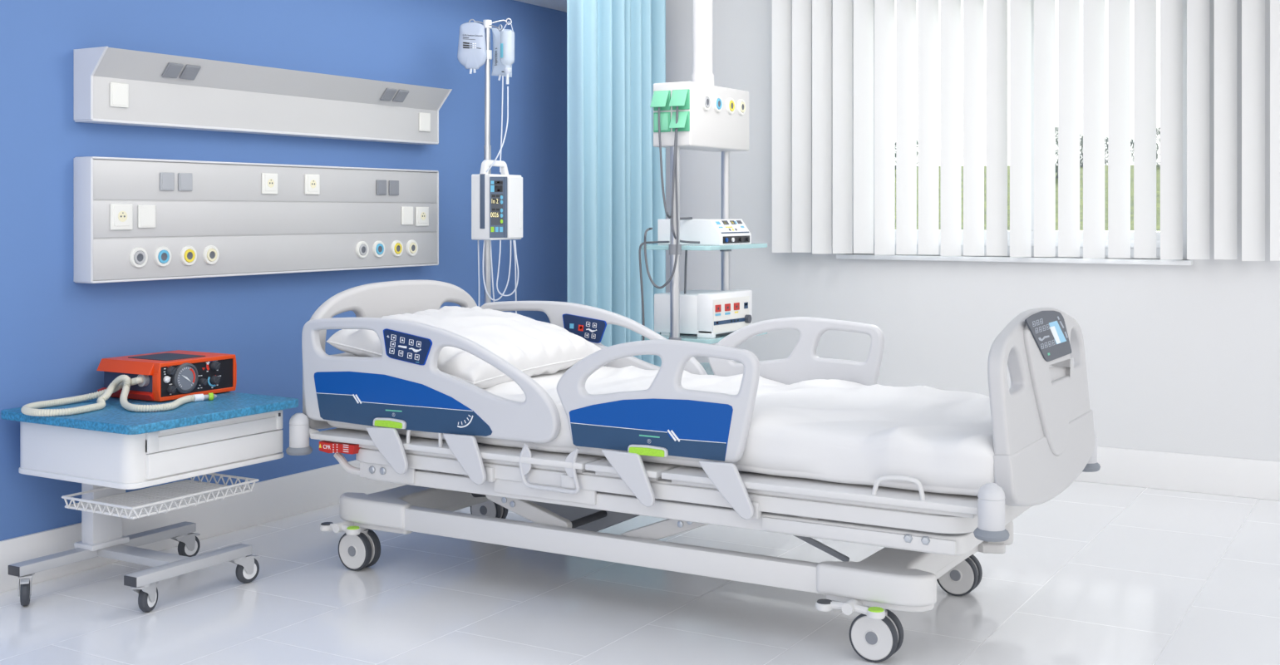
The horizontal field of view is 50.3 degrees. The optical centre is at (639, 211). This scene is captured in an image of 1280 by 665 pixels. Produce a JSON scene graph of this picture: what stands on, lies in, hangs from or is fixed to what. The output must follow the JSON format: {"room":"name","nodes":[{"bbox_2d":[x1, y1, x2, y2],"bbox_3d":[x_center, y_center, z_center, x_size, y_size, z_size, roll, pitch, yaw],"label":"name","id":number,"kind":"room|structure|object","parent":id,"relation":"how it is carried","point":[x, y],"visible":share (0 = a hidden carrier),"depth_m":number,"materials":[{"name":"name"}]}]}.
{"room":"hospital room","nodes":[
{"label":"hospital room","id":0,"kind":"room"},
{"bbox_2d":[0,0,567,541],"bbox_3d":[-2.184,-0.125,4.502,0.150,2.750,7.950,0,0,30],"label":"wall","id":1,"kind":"structure","parent":0,"point":[56,331],"depth_m":5.38,"materials":[{"name":"blue paint"}]},
{"bbox_2d":[0,459,405,592],"bbox_3d":[-2.176,1.166,4.353,0.014,0.168,7.700,0,0,30],"label":"baseboard","id":2,"kind":"structure","parent":1,"relation":"attached to","point":[282,497],"depth_m":5.29,"materials":[{"name":"white paint"}]},
{"bbox_2d":[73,156,438,283],"bbox_3d":[-1.443,0.028,5.513,0.104,0.437,1.885,0,0,30],"label":"panel","id":3,"kind":"object","parent":1,"relation":"attached to","point":[135,219],"visible":1,"depth_m":5.27,"materials":[{"name":"silver metal"}]},
{"bbox_2d":[109,203,132,230],"bbox_3d":[-1.819,0.018,4.784,0.014,0.092,0.092,0,0,30],"label":"socket","id":4,"kind":"object","parent":3,"relation":"attached to","point":[120,214],"depth_m":4.78,"materials":[{"name":"white plastic"}]},
{"bbox_2d":[129,246,147,267],"bbox_3d":[-1.782,0.162,4.849,0.010,0.074,0.074,0,0,30],"label":"outlet","id":5,"kind":"object","parent":3,"relation":"attached to","point":[138,255],"depth_m":4.84,"materials":[{"name":"grey plastic"}]},
{"bbox_2d":[137,205,155,227],"bbox_3d":[-1.765,0.016,4.879,0.010,0.082,0.075,0,0,30],"label":"switch plate","id":6,"kind":"object","parent":3,"relation":"attached to","point":[146,214],"depth_m":4.87,"materials":[{"name":"white plastic"}]},
{"bbox_2d":[153,246,171,266],"bbox_3d":[-1.729,0.162,4.941,0.010,0.074,0.074,0,0,30],"label":"outlet","id":7,"kind":"object","parent":3,"relation":"attached to","point":[162,254],"depth_m":4.93,"materials":[{"name":"blue plastic"}]},
{"bbox_2d":[159,172,174,191],"bbox_3d":[-1.719,-0.110,4.957,0.010,0.066,0.062,0,0,30],"label":"light switch","id":8,"kind":"object","parent":3,"relation":"attached to","point":[166,179],"depth_m":4.95,"materials":[{"name":"grey plastic"}]},
{"bbox_2d":[177,172,192,191],"bbox_3d":[-1.677,-0.111,5.029,0.010,0.066,0.062,0,0,30],"label":"light switch","id":9,"kind":"object","parent":3,"relation":"attached to","point":[184,179],"depth_m":5.02,"materials":[{"name":"grey plastic"}]},
{"bbox_2d":[179,246,196,265],"bbox_3d":[-1.669,0.162,5.042,0.010,0.074,0.074,0,0,30],"label":"outlet","id":10,"kind":"object","parent":3,"relation":"attached to","point":[188,254],"depth_m":5.03,"materials":[{"name":"yellow plastic"}]},
{"bbox_2d":[202,245,219,265],"bbox_3d":[-1.615,0.162,5.134,0.010,0.074,0.074,0,0,30],"label":"outlet","id":11,"kind":"object","parent":3,"relation":"attached to","point":[210,253],"depth_m":5.13,"materials":[{"name":"beige plastic"}]},
{"bbox_2d":[261,172,277,194],"bbox_3d":[-1.463,-0.112,5.390,0.014,0.083,0.083,0,0,30],"label":"socket","id":12,"kind":"object","parent":3,"relation":"attached to","point":[269,180],"depth_m":5.38,"materials":[{"name":"white plastic"}]},
{"bbox_2d":[304,174,319,194],"bbox_3d":[-1.344,-0.113,5.592,0.014,0.083,0.083,0,0,30],"label":"socket","id":13,"kind":"object","parent":3,"relation":"attached to","point":[312,182],"depth_m":5.58,"materials":[{"name":"white plastic"}]},
{"bbox_2d":[355,241,369,258],"bbox_3d":[-1.192,0.162,5.854,0.010,0.074,0.074,0,0,30],"label":"outlet","id":14,"kind":"object","parent":3,"relation":"attached to","point":[361,247],"depth_m":5.85,"materials":[{"name":"grey plastic"}]},
{"bbox_2d":[372,240,384,257],"bbox_3d":[-1.138,0.162,5.945,0.010,0.074,0.074,0,0,30],"label":"outlet","id":15,"kind":"object","parent":3,"relation":"attached to","point":[378,246],"depth_m":5.94,"materials":[{"name":"blue plastic"}]},
{"bbox_2d":[376,179,386,195],"bbox_3d":[-1.130,-0.107,5.959,0.010,0.066,0.062,0,0,30],"label":"light switch","id":16,"kind":"object","parent":3,"relation":"attached to","point":[381,184],"depth_m":5.95,"materials":[{"name":"grey"}]},
{"bbox_2d":[388,180,398,195],"bbox_3d":[-1.088,-0.107,6.030,0.010,0.066,0.062,0,0,30],"label":"light switch","id":17,"kind":"object","parent":3,"relation":"attached to","point":[393,184],"depth_m":6.02,"materials":[{"name":"grey"}]},
{"bbox_2d":[390,240,403,256],"bbox_3d":[-1.077,0.162,6.050,0.010,0.074,0.074,0,0,30],"label":"outlet","id":18,"kind":"object","parent":3,"relation":"attached to","point":[396,246],"depth_m":6.04,"materials":[{"name":"yellow plastic"}]},
{"bbox_2d":[401,206,413,225],"bbox_3d":[-1.042,0.017,6.108,0.010,0.082,0.075,0,0,30],"label":"switch plate","id":19,"kind":"object","parent":3,"relation":"attached to","point":[406,211],"depth_m":6.10,"materials":[{"name":"white plastic"}]},
{"bbox_2d":[406,239,418,255],"bbox_3d":[-1.025,0.162,6.138,0.010,0.074,0.074,0,0,30],"label":"outlet","id":20,"kind":"object","parent":3,"relation":"attached to","point":[411,244],"depth_m":6.13,"materials":[{"name":"beige plastic"}]},
{"bbox_2d":[415,206,428,226],"bbox_3d":[-0.989,0.021,6.197,0.014,0.088,0.088,0,0,30],"label":"socket","id":21,"kind":"object","parent":3,"relation":"attached to","point":[421,213],"depth_m":6.19,"materials":[{"name":"white plastic"}]},
{"bbox_2d":[73,46,452,144],"bbox_3d":[-1.413,-0.438,5.495,0.172,0.252,1.885,0,0,30],"label":"panel","id":22,"kind":"object","parent":1,"relation":"attached to","point":[112,86],"visible":1,"depth_m":5.26,"materials":[{"name":"silver metal"}]},
{"bbox_2d":[109,82,128,108],"bbox_3d":[-1.824,-0.409,4.777,0.010,0.085,0.075,0,0,30],"label":"switch plate","id":23,"kind":"object","parent":22,"relation":"attached to","point":[119,91],"depth_m":4.77,"materials":[{"name":"white plastic"}]},
{"bbox_2d":[162,62,183,78],"bbox_3d":[-1.690,-0.512,4.932,0.044,0.051,0.066,0,0,30],"label":"light switch","id":24,"kind":"object","parent":22,"relation":"attached to","point":[169,70],"depth_m":4.92,"materials":[{"name":"grey plastic"}]},
{"bbox_2d":[179,64,201,79],"bbox_3d":[-1.650,-0.512,5.001,0.044,0.051,0.066,0,0,30],"label":"light switch","id":25,"kind":"object","parent":22,"relation":"attached to","point":[187,71],"depth_m":4.99,"materials":[{"name":"grey plastic"}]},
{"bbox_2d":[379,88,397,100],"bbox_3d":[-1.096,-0.512,5.943,0.044,0.051,0.066,0,0,30],"label":"light switch","id":26,"kind":"object","parent":22,"relation":"attached to","point":[386,94],"depth_m":5.94,"materials":[{"name":"grey plastic"}]},
{"bbox_2d":[392,89,408,102],"bbox_3d":[-1.055,-0.512,6.014,0.044,0.051,0.066,0,0,30],"label":"light switch","id":27,"kind":"object","parent":22,"relation":"attached to","point":[400,96],"depth_m":6.00,"materials":[{"name":"grey plastic"}]},
{"bbox_2d":[418,112,430,132],"bbox_3d":[-0.981,-0.409,6.213,0.010,0.085,0.075,0,0,30],"label":"switch plate","id":28,"kind":"object","parent":22,"relation":"attached to","point":[424,117],"depth_m":6.21,"materials":[{"name":"white plastic"}]},
{"bbox_2d":[514,0,566,12],"bbox_3d":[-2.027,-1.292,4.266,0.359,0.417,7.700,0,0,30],"label":"ceiling","id":29,"kind":"structure","parent":0,"point":[560,5],"depth_m":7.09,"materials":[{"name":"white paint"}]},
{"bbox_2d":[0,480,1279,664],"bbox_3d":[0.700,1.310,2.808,6.839,0.120,7.950,0,0,30],"label":"floor","id":30,"kind":"structure","parent":0,"point":[1090,573],"depth_m":4.31,"materials":[{"name":"white tile"}]},
{"bbox_2d":[0,391,298,611],"bbox_3d":[-1.642,0.948,4.552,0.655,0.605,0.766,0,0,30],"label":"cart","id":31,"kind":"object","parent":30,"relation":"on","point":[112,450],"visible":0.99,"depth_m":4.41,"materials":[{"name":"white plastic"}]},
{"bbox_2d":[20,349,236,416],"bbox_3d":[-1.690,0.578,4.608,0.475,0.137,0.774,0,0,30],"label":"ventilator","id":32,"kind":"object","parent":31,"relation":"on","point":[185,376],"visible":1,"depth_m":4.66,"materials":[{"name":"orange plastic"}]},
{"bbox_2d":[61,472,259,519],"bbox_3d":[-1.595,0.944,4.561,0.343,0.046,0.527,0,0,30],"label":"wire basket","id":33,"kind":"object","parent":31,"relation":"on","point":[138,504],"depth_m":4.54,"materials":[{"name":"white metal"}]},
{"bbox_2d":[468,18,511,304],"bbox_3d":[-0.686,0.186,6.115,0.570,2.129,0.564,0,0,30],"label":"stand","id":34,"kind":"object","parent":30,"relation":"on","point":[487,24],"visible":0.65,"depth_m":6.12,"materials":[{"name":"silver metal"}]},
{"bbox_2d":[457,21,487,73],"bbox_3d":[-0.752,-0.734,6.103,0.132,0.232,0.038,0,0,0],"label":"bag","id":35,"kind":"object","parent":34,"relation":"hanging from","point":[471,53],"visible":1,"depth_m":6.09,"materials":[{"name":"blue"}]},
{"bbox_2d":[471,159,522,240],"bbox_3d":[-0.656,-0.053,6.082,0.164,0.353,0.243,0,0,30],"label":"pump","id":36,"kind":"object","parent":34,"relation":"attached to","point":[496,199],"visible":1,"depth_m":5.99,"materials":[{"name":"white plastic"}]},
{"bbox_2d":[477,240,479,306],"bbox_3d":[-0.714,0.320,6.034,0.010,0.390,0.006,0,0,0],"label":"tube","id":37,"kind":"object","parent":36,"relation":"hanging from","point":[478,240],"visible":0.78,"depth_m":6.03,"materials":[{"name":"white plastic"}]},
{"bbox_2d":[489,240,494,301],"bbox_3d":[-0.649,0.292,6.014,0.028,0.334,0.006,0,0,0],"label":"tube","id":38,"kind":"object","parent":36,"relation":"hanging from","point":[489,240],"visible":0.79,"depth_m":6.01,"materials":[{"name":"white plastic"}]},
{"bbox_2d":[482,240,511,300],"bbox_3d":[-0.629,0.257,5.989,0.127,0.267,0.018,0,0,0],"label":"tube","id":39,"kind":"object","parent":36,"relation":"hanging from","point":[489,297],"visible":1,"depth_m":5.99,"materials":[{"name":"white plastic"}]},
{"bbox_2d":[496,240,518,296],"bbox_3d":[-0.580,0.247,5.974,0.099,0.246,0.006,0,0,0],"label":"tube","id":40,"kind":"object","parent":36,"relation":"hanging from","point":[514,291],"visible":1,"depth_m":5.97,"materials":[{"name":"white plastic"}]},
{"bbox_2d":[512,240,516,313],"bbox_3d":[-0.554,0.302,6.034,0.017,0.354,0.006,0,0,0],"label":"tube","id":41,"kind":"object","parent":36,"relation":"hanging from","point":[513,240],"visible":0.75,"depth_m":6.03,"materials":[{"name":"white plastic"}]},
{"bbox_2d":[491,27,511,80],"bbox_3d":[-0.625,-0.713,6.163,0.094,0.239,0.023,0,0,-3],"label":"pouch","id":42,"kind":"object","parent":34,"relation":"hanging from","point":[498,67],"visible":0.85,"depth_m":6.16,"materials":[{"name":"blue"}]},
{"bbox_2d":[499,75,503,172],"bbox_3d":[-0.623,-0.398,6.119,0.009,0.444,0.096,0,0,1],"label":"tube","id":43,"kind":"object","parent":42,"relation":"hanging from","point":[502,76],"visible":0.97,"depth_m":6.14,"materials":[{"name":"white"}]},
{"bbox_2d":[500,21,514,84],"bbox_3d":[-0.593,-0.718,6.119,0.064,0.295,0.134,0,0,-2],"label":"bottle","id":44,"kind":"object","parent":34,"relation":"hanging from","point":[507,37],"visible":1,"depth_m":6.06,"materials":[{"name":"white plastic"}]},
{"bbox_2d":[485,86,508,172],"bbox_3d":[-0.614,-0.366,6.019,0.062,0.388,0.144,0,0,30],"label":"tube","id":45,"kind":"object","parent":44,"relation":"hanging from","point":[489,169],"visible":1,"depth_m":6.03,"materials":[{"name":"white"}]},
{"bbox_2d":[285,280,1100,662],"bbox_3d":[0.134,0.755,4.561,2.498,0.990,1.166,0,0,30],"label":"hospital bed","id":46,"kind":"object","parent":30,"relation":"on","point":[1044,435],"visible":0.92,"depth_m":4.15,"materials":[{"name":"white plastic"}]},
{"bbox_2d":[326,365,994,496],"bbox_3d":[0.142,0.664,4.555,2.375,0.191,0.994,0,0,30],"label":"mattress","id":47,"kind":"object","parent":46,"relation":"on","point":[838,430],"visible":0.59,"depth_m":3.89,"materials":[{"name":"white fabric"}]},
{"bbox_2d":[326,305,600,388],"bbox_3d":[-0.609,0.480,4.973,0.652,0.237,0.886,0,0,30],"label":"pillow","id":48,"kind":"object","parent":47,"relation":"on","point":[535,347],"visible":0.71,"depth_m":4.82,"materials":[{"name":"white fabric"}]},
{"bbox_2d":[665,0,1279,461],"bbox_3d":[2.708,-0.125,6.076,6.689,2.750,0.220,0,0,30],"label":"wall","id":49,"kind":"structure","parent":0,"point":[1184,359],"depth_m":6.51,"materials":[{"name":"white paint"}]},
{"bbox_2d":[836,0,1193,265],"bbox_3d":[1.756,-0.481,6.534,1.685,1.437,0.155,0,0,30],"label":"window","id":50,"kind":"structure","parent":49,"relation":"in","point":[1157,261],"depth_m":6.42,"materials":[{"name":"white"}]},
{"bbox_2d":[772,0,1279,260],"bbox_3d":[1.718,-0.645,6.396,2.520,1.711,0.050,0,0,30],"label":"vertical blinds","id":51,"kind":"object","parent":50,"relation":"attached to","point":[1119,11],"visible":1,"depth_m":6.36,"materials":[{"name":"white fabric"}]},
{"bbox_2d":[1075,446,1279,500],"bbox_3d":[2.655,1.166,5.971,6.675,0.168,0.014,0,0,30],"label":"baseboard","id":52,"kind":"structure","parent":49,"relation":"attached to","point":[1248,478],"depth_m":6.09,"materials":[{"name":"white paint"}]},
{"bbox_3d":[0.664,-1.550,4.917,4.639,0.100,4.350,0,0,30],"label":"ceiling","id":53,"kind":"structure","parent":0,"visible":0},
{"bbox_2d":[566,0,665,366],"bbox_3d":[-0.093,-0.145,6.886,0.119,2.710,0.760,0,0,45],"label":"privacy curtain","id":54,"kind":"object","parent":53,"relation":"hanging from","point":[616,49],"visible":0.62,"depth_m":6.83,"materials":[{"name":"blue fabric"}]},
{"bbox_2d":[640,0,767,374],"bbox_3d":[0.256,-0.375,5.754,0.330,2.250,0.659,0,0,30],"label":"pendant","id":55,"kind":"object","parent":53,"relation":"hanging from","point":[712,118],"visible":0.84,"depth_m":5.59,"materials":[{"name":"white paint"}]},
{"bbox_2d":[638,241,669,340],"bbox_3d":[0.055,0.341,5.628,0.128,0.444,0.060,0,0,-11],"label":"power cable","id":56,"kind":"object","parent":55,"relation":"hanging from","point":[648,242],"visible":0.82,"depth_m":5.60,"materials":[{"name":"grey plastic"}]},
{"bbox_2d":[649,90,670,110],"bbox_3d":[0.081,-0.451,5.499,0.077,0.080,0.042,0,0,30],"label":"socket","id":57,"kind":"object","parent":55,"relation":"attached to","point":[662,99],"depth_m":5.49,"materials":[{"name":"green plastic"}]},
{"bbox_2d":[644,106,678,288],"bbox_3d":[0.046,-0.057,5.585,0.116,0.731,0.344,0,0,-19],"label":"power cable","id":58,"kind":"object","parent":55,"relation":"hanging from","point":[676,108],"visible":1,"depth_m":5.45,"materials":[{"name":"grey plastic"}]},
{"bbox_2d":[653,112,670,132],"bbox_3d":[0.089,-0.363,5.514,0.077,0.080,0.008,0,0,30],"label":"socket","id":59,"kind":"object","parent":55,"relation":"attached to","point":[665,117],"depth_m":5.50,"materials":[{"name":"green plastic"}]},
{"bbox_2d":[657,107,692,219],"bbox_3d":[0.140,-0.195,5.579,0.057,0.454,0.245,0,0,27],"label":"power cable","id":60,"kind":"object","parent":55,"relation":"attached to","point":[658,112],"visible":0.88,"depth_m":5.48,"materials":[{"name":"grey plastic"}]},
{"bbox_2d":[669,111,689,131],"bbox_3d":[0.156,-0.363,5.455,0.078,0.079,0.042,0,0,30],"label":"socket","id":61,"kind":"object","parent":55,"relation":"attached to","point":[683,123],"depth_m":5.45,"materials":[{"name":"green plastic"}]},
{"bbox_2d":[669,88,689,109],"bbox_3d":[0.156,-0.451,5.455,0.078,0.080,0.042,0,0,30],"label":"socket","id":62,"kind":"object","parent":55,"relation":"attached to","point":[680,98],"depth_m":5.45,"materials":[{"name":"green plastic"}]},
{"bbox_2d":[670,129,699,243],"bbox_3d":[0.172,-0.099,5.524,0.066,0.459,0.189,0,0,30],"label":"power cable","id":63,"kind":"object","parent":55,"relation":"hanging from","point":[676,130],"visible":0.94,"depth_m":5.45,"materials":[{"name":"grey plastic"}]},
{"bbox_2d":[684,250,687,293],"bbox_3d":[0.191,0.248,5.688,0.017,0.205,0.010,0,0,30],"label":"power cable","id":64,"kind":"object","parent":55,"relation":"attached to","point":[686,251],"visible":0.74,"depth_m":5.68,"materials":[{"name":"grey plastic"}]},
{"bbox_2d":[654,289,752,338],"bbox_3d":[0.277,0.423,5.759,0.300,0.180,0.368,0,0,30],"label":"medical device","id":65,"kind":"object","parent":55,"relation":"on","point":[703,313],"visible":0.82,"depth_m":5.62,"materials":[{"name":"white plastic"}]},
{"bbox_2d":[640,332,767,344],"bbox_3d":[0.279,0.522,5.793,0.330,0.018,0.568,0,0,30],"label":"glass shelf","id":66,"kind":"object","parent":55,"relation":"attached to","point":[683,337],"depth_m":5.53,"materials":[{"name":"teal"}]},
{"bbox_2d":[640,242,767,250],"bbox_3d":[0.279,0.146,5.793,0.330,0.018,0.568,0,0,30],"label":"glass shelf","id":67,"kind":"object","parent":55,"relation":"attached to","point":[660,247],"depth_m":5.59,"materials":[{"name":"teal"}]},
{"bbox_2d":[657,218,751,245],"bbox_3d":[0.280,0.084,5.798,0.306,0.106,0.290,0,0,30],"label":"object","id":68,"kind":"object","parent":55,"relation":"on","point":[707,231],"visible":0.99,"depth_m":5.68,"materials":[{"name":"white plastic"}]},
{"bbox_2d":[701,93,711,110],"bbox_3d":[0.270,-0.447,5.555,0.010,0.070,0.070,0,0,30],"label":"outlet","id":69,"kind":"object","parent":55,"relation":"attached to","point":[706,98],"depth_m":5.54,"materials":[{"name":"grey plastic"}]},
{"bbox_2d":[699,362,713,374],"bbox_3d":[0.279,0.684,5.793,0.330,0.018,0.568,0,0,30],"label":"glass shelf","id":70,"kind":"object","parent":55,"relation":"attached to","point":[706,366],"depth_m":5.90,"materials":[{"name":"teal"}]},
{"bbox_2d":[713,95,722,112],"bbox_3d":[0.323,-0.448,5.644,0.010,0.070,0.070,0,0,30],"label":"outlet","id":71,"kind":"object","parent":55,"relation":"attached to","point":[717,100],"depth_m":5.63,"materials":[{"name":"blue plastic"}]},
{"bbox_2d":[725,97,735,113],"bbox_3d":[0.383,-0.447,5.747,0.010,0.070,0.070,0,0,30],"label":"outlet","id":72,"kind":"object","parent":55,"relation":"attached to","point":[730,101],"depth_m":5.73,"materials":[{"name":"yellow plastic"}]},
{"bbox_2d":[737,98,746,115],"bbox_3d":[0.435,-0.449,5.835,0.010,0.070,0.070,0,0,30],"label":"outlet","id":73,"kind":"object","parent":55,"relation":"attached to","point":[741,103],"depth_m":5.83,"materials":[{"name":"beige plastic"}]},
{"label":"outside","id":74,"kind":"structure","parent":0,"visible":0},
{"bbox_2d":[895,164,1160,231],"bbox_3d":[10.608,-0.006,42.715,75.000,4.412,70.000,0,0,30],"label":"meadow","id":75,"kind":"structure","parent":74,"point":[1158,169],"depth_m":26.63,"materials":[{"name":"green plant"}]},
{"bbox_2d":[895,140,918,169],"bbox_3d":[7.059,-1.391,35.982,1.040,1.178,1.079,0,0,-14],"label":"tree","id":76,"kind":"object","parent":75,"relation":"on","point":[917,140],"visible":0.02,"depth_m":35.97,"materials":[{"name":"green plant"}]},
{"bbox_2d":[1055,126,1083,177],"bbox_3d":[9.564,-1.270,30.979,1.264,1.444,1.361,0,0,30],"label":"tree","id":77,"kind":"object","parent":75,"relation":"on","point":[1056,141],"visible":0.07,"depth_m":30.88,"materials":[{"name":"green plant"}]},
{"bbox_2d":[1079,135,1083,167],"bbox_3d":[11.736,-1.527,35.992,1.019,1.073,0.960,0,0,30],"label":"tree","id":78,"kind":"object","parent":75,"relation":"on","point":[1081,144],"visible":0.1,"depth_m":35.91,"materials":[{"name":"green plant"}]},
{"bbox_2d":[1104,136,1107,165],"bbox_3d":[13.845,-1.708,39.996,0.911,1.076,0.955,0,0,30],"label":"tree","id":79,"kind":"object","parent":75,"relation":"on","point":[1106,140],"visible":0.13,"depth_m":40.03,"materials":[{"name":"grey plant"}]},
{"bbox_2d":[1130,138,1158,161],"bbox_3d":[13.987,-1.638,37.995,0.906,1.057,0.847,0,0,-28],"label":"tree","id":80,"kind":"object","parent":75,"relation":"on","point":[1131,154],"visible":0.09,"depth_m":38.06,"materials":[{"name":"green plant"}]},
{"bbox_2d":[1156,126,1160,167],"bbox_3d":[13.061,-1.572,34.016,1.162,1.296,1.193,0,0,30],"label":"tree","id":81,"kind":"object","parent":75,"relation":"on","point":[1157,134],"visible":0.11,"depth_m":33.90,"materials":[{"name":"grey plant"}]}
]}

